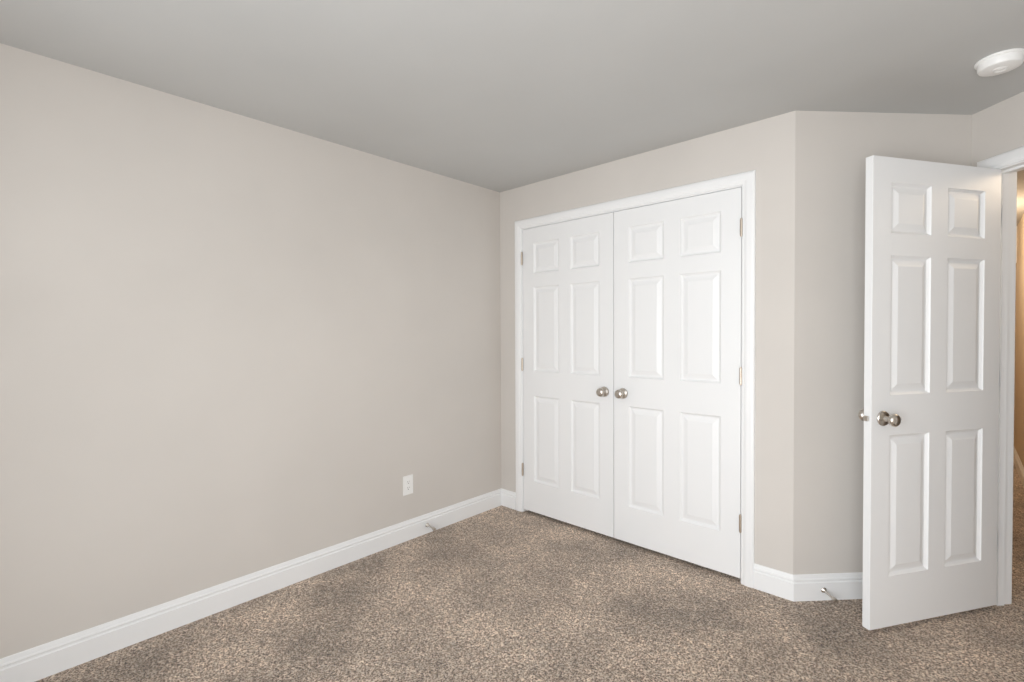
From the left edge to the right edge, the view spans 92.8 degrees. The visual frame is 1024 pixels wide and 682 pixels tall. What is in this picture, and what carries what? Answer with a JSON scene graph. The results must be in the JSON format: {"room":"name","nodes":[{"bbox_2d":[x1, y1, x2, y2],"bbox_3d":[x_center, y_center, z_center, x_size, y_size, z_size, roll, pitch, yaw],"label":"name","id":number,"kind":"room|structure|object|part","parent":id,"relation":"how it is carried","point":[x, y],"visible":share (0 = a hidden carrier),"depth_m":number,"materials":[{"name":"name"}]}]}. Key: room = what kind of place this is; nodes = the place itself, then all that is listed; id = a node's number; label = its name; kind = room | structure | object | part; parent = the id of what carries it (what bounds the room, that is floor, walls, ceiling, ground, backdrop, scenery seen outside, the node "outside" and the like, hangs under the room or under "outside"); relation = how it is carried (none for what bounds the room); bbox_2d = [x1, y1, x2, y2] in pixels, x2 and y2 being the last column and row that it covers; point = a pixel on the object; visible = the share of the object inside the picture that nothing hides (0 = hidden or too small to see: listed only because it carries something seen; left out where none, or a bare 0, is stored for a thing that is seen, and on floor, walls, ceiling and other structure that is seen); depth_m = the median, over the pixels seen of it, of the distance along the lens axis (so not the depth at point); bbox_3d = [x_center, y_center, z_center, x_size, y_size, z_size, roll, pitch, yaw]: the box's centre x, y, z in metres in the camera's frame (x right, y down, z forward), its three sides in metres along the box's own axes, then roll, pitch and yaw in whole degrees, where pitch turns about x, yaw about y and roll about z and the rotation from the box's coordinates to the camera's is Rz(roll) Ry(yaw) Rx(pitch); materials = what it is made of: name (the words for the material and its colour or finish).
{"room":"empty bedroom","nodes":[
{"label":"empty bedroom","id":0,"kind":"room"},
{"bbox_2d":[0,43,500,658],"bbox_3d":[-1.387,0.092,2.494,0.115,2.440,3.930,1,1,43],"label":"wall","id":1,"kind":"structure","parent":0,"point":[232,345],"depth_m":2.33,"materials":[{"name":"paint"}]},
{"bbox_2d":[0,488,507,681],"bbox_3d":[-1.334,1.249,2.469,0.015,0.128,3.700,1,1,43],"label":"baseboard","id":2,"kind":"structure","parent":1,"relation":"attached to","point":[39,662],"depth_m":2.35,"materials":[{"name":"paint"}]},
{"bbox_2d":[425,523,435,530],"bbox_3d":[-0.541,1.241,3.254,0.088,0.033,0.028,1,1,43],"label":"stopper","id":3,"kind":"object","parent":2,"relation":"attached to","point":[432,528],"depth_m":3.25,"materials":[{"name":"grey metal"}]},
{"bbox_2d":[403,474,412,495],"bbox_3d":[-0.677,0.940,3.182,0.007,0.124,0.076,1,1,43],"label":"electrical outlet plate","id":4,"kind":"object","parent":1,"relation":"attached to","point":[407,484],"visible":1,"depth_m":3.18,"materials":[{"name":"white plastic"}]},
{"bbox_2d":[0,0,1023,225],"bbox_3d":[3.630,-1.242,3.548,7.000,0.150,13.300,1,1,43],"label":"ceiling","id":5,"kind":"structure","parent":0,"point":[500,95],"depth_m":1.98,"materials":[{"name":"paint"}]},
{"bbox_2d":[974,48,1023,76],"bbox_3d":[1.962,-1.111,1.961,0.152,0.044,0.152,1,1,43],"label":"smoke detector","id":6,"kind":"object","parent":5,"relation":"attached to","point":[1001,62],"visible":1,"depth_m":1.93,"materials":[{"name":"white plastic"}]},
{"bbox_2d":[35,462,1023,681],"bbox_3d":[3.641,1.333,3.590,7.000,0.120,13.300,1,1,43],"label":"floor","id":7,"kind":"structure","parent":0,"point":[501,593],"depth_m":2.22,"materials":[{"name":"brown carpet"}]},
{"bbox_2d":[500,111,795,573],"bbox_3d":[0.698,0.072,3.164,2.037,2.440,0.115,1,1,43],"label":"wall","id":8,"kind":"structure","parent":0,"point":[764,149],"depth_m":2.54,"materials":[{"name":"paint"}]},
{"bbox_2d":[515,170,755,587],"bbox_3d":[0.668,0.199,3.148,1.694,2.188,0.182,1,1,43],"label":"closet door","id":9,"kind":"structure","parent":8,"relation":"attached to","point":[596,215],"depth_m":2.98,"materials":[{"name":"paint"}]},
{"bbox_2d":[521,252,523,475],"bbox_3d":[0.087,0.174,3.664,0.015,1.679,0.045,1,1,43],"label":"closet door left hinge","id":10,"kind":"object","parent":9,"relation":"attached to","point":[522,364],"visible":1,"depth_m":3.65,"materials":[{"name":"silver metal"}]},
{"bbox_3d":[0.580,0.331,3.154,0.067,0.067,0.068,1,1,43],"label":"knob","id":11,"kind":"part","parent":9,"relation":"part of","materials":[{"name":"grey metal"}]},
{"bbox_3d":[0.680,0.332,3.061,0.067,0.067,0.068,1,1,43],"label":"knob","id":12,"kind":"part","parent":9,"relation":"part of","materials":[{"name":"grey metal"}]},
{"bbox_2d":[739,218,742,532],"bbox_3d":[1.229,0.187,2.608,0.015,1.679,0.045,1,1,43],"label":"closet door right hinge","id":13,"kind":"object","parent":9,"relation":"attached to","point":[740,368],"visible":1,"depth_m":2.59,"materials":[{"name":"silver metal"}]},
{"bbox_2d":[793,111,971,574],"bbox_3d":[1.923,0.077,2.519,1.042,2.440,0.115,0,1,-3],"label":"wall","id":14,"kind":"structure","parent":0,"point":[834,151],"depth_m":2.44,"materials":[{"name":"paint"}]},
{"bbox_2d":[753,563,862,601],"bbox_3d":[1.794,1.234,2.507,0.844,0.128,0.636,1,1,43],"label":"baseboard","id":15,"kind":"structure","parent":14,"relation":"attached to","point":[842,586],"depth_m":2.45,"materials":[{"name":"paint"}]},
{"bbox_2d":[821,588,837,602],"bbox_3d":[1.565,1.252,2.402,0.028,0.033,0.088,0,1,-3],"label":"stopper","id":16,"kind":"object","parent":15,"relation":"attached to","point":[833,599],"depth_m":2.40,"materials":[{"name":"grey metal"}]},
{"bbox_2d":[971,91,1023,166],"bbox_3d":[2.413,0.086,1.897,0.115,2.440,1.415,0,1,-2],"label":"wall","id":17,"kind":"structure","parent":0,"point":[997,128],"depth_m":2.34,"materials":[{"name":"paint"}]},
{"bbox_2d":[858,155,1000,629],"bbox_3d":[1.949,0.233,2.257,0.795,2.094,0.170,0,1,-15],"label":"entry door","id":18,"kind":"structure","parent":17,"relation":"in","point":[928,414],"depth_m":2.23,"materials":[{"name":"paint"}]},
{"bbox_3d":[1.618,0.343,2.172,0.110,0.067,0.170,0,1,-15],"label":"knob","id":19,"kind":"part","parent":18,"relation":"part of","materials":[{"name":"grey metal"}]},
{"bbox_2d":[977,146,1023,605],"bbox_3d":[2.412,0.210,1.990,0.154,2.188,0.928,0,1,-2],"label":"door frame","id":20,"kind":"structure","parent":17,"relation":"attached to","point":[1006,375],"depth_m":2.38,"materials":[{"name":"paint"}]},
{"bbox_2d":[1014,224,1018,448],"bbox_3d":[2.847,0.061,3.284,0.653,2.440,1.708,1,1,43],"label":"wall","id":21,"kind":"structure","parent":0,"point":[1016,301],"depth_m":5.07,"materials":[{"name":"paint"}]},
{"bbox_2d":[1016,214,1023,466],"bbox_3d":[5.544,0.016,5.312,0.115,2.440,7.350,1,1,43],"label":"wall","id":22,"kind":"structure","parent":0,"point":[1019,386],"depth_m":4.68,"materials":[{"name":"paint"}]},
{"bbox_2d":[1016,226,1016,262],"bbox_3d":[4.989,-1.014,5.443,0.895,0.380,0.120,1,1,43],"label":"trim","id":23,"kind":"structure","parent":22,"relation":"attached to","point":[1016,244],"depth_m":5.10,"materials":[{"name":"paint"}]},
{"bbox_2d":[1013,447,1023,487],"bbox_3d":[5.496,1.171,5.369,0.015,0.128,7.365,1,1,43],"label":"baseboard","id":24,"kind":"structure","parent":22,"relation":"attached to","point":[1018,465],"depth_m":4.45,"materials":[{"name":"paint"}]}
]}

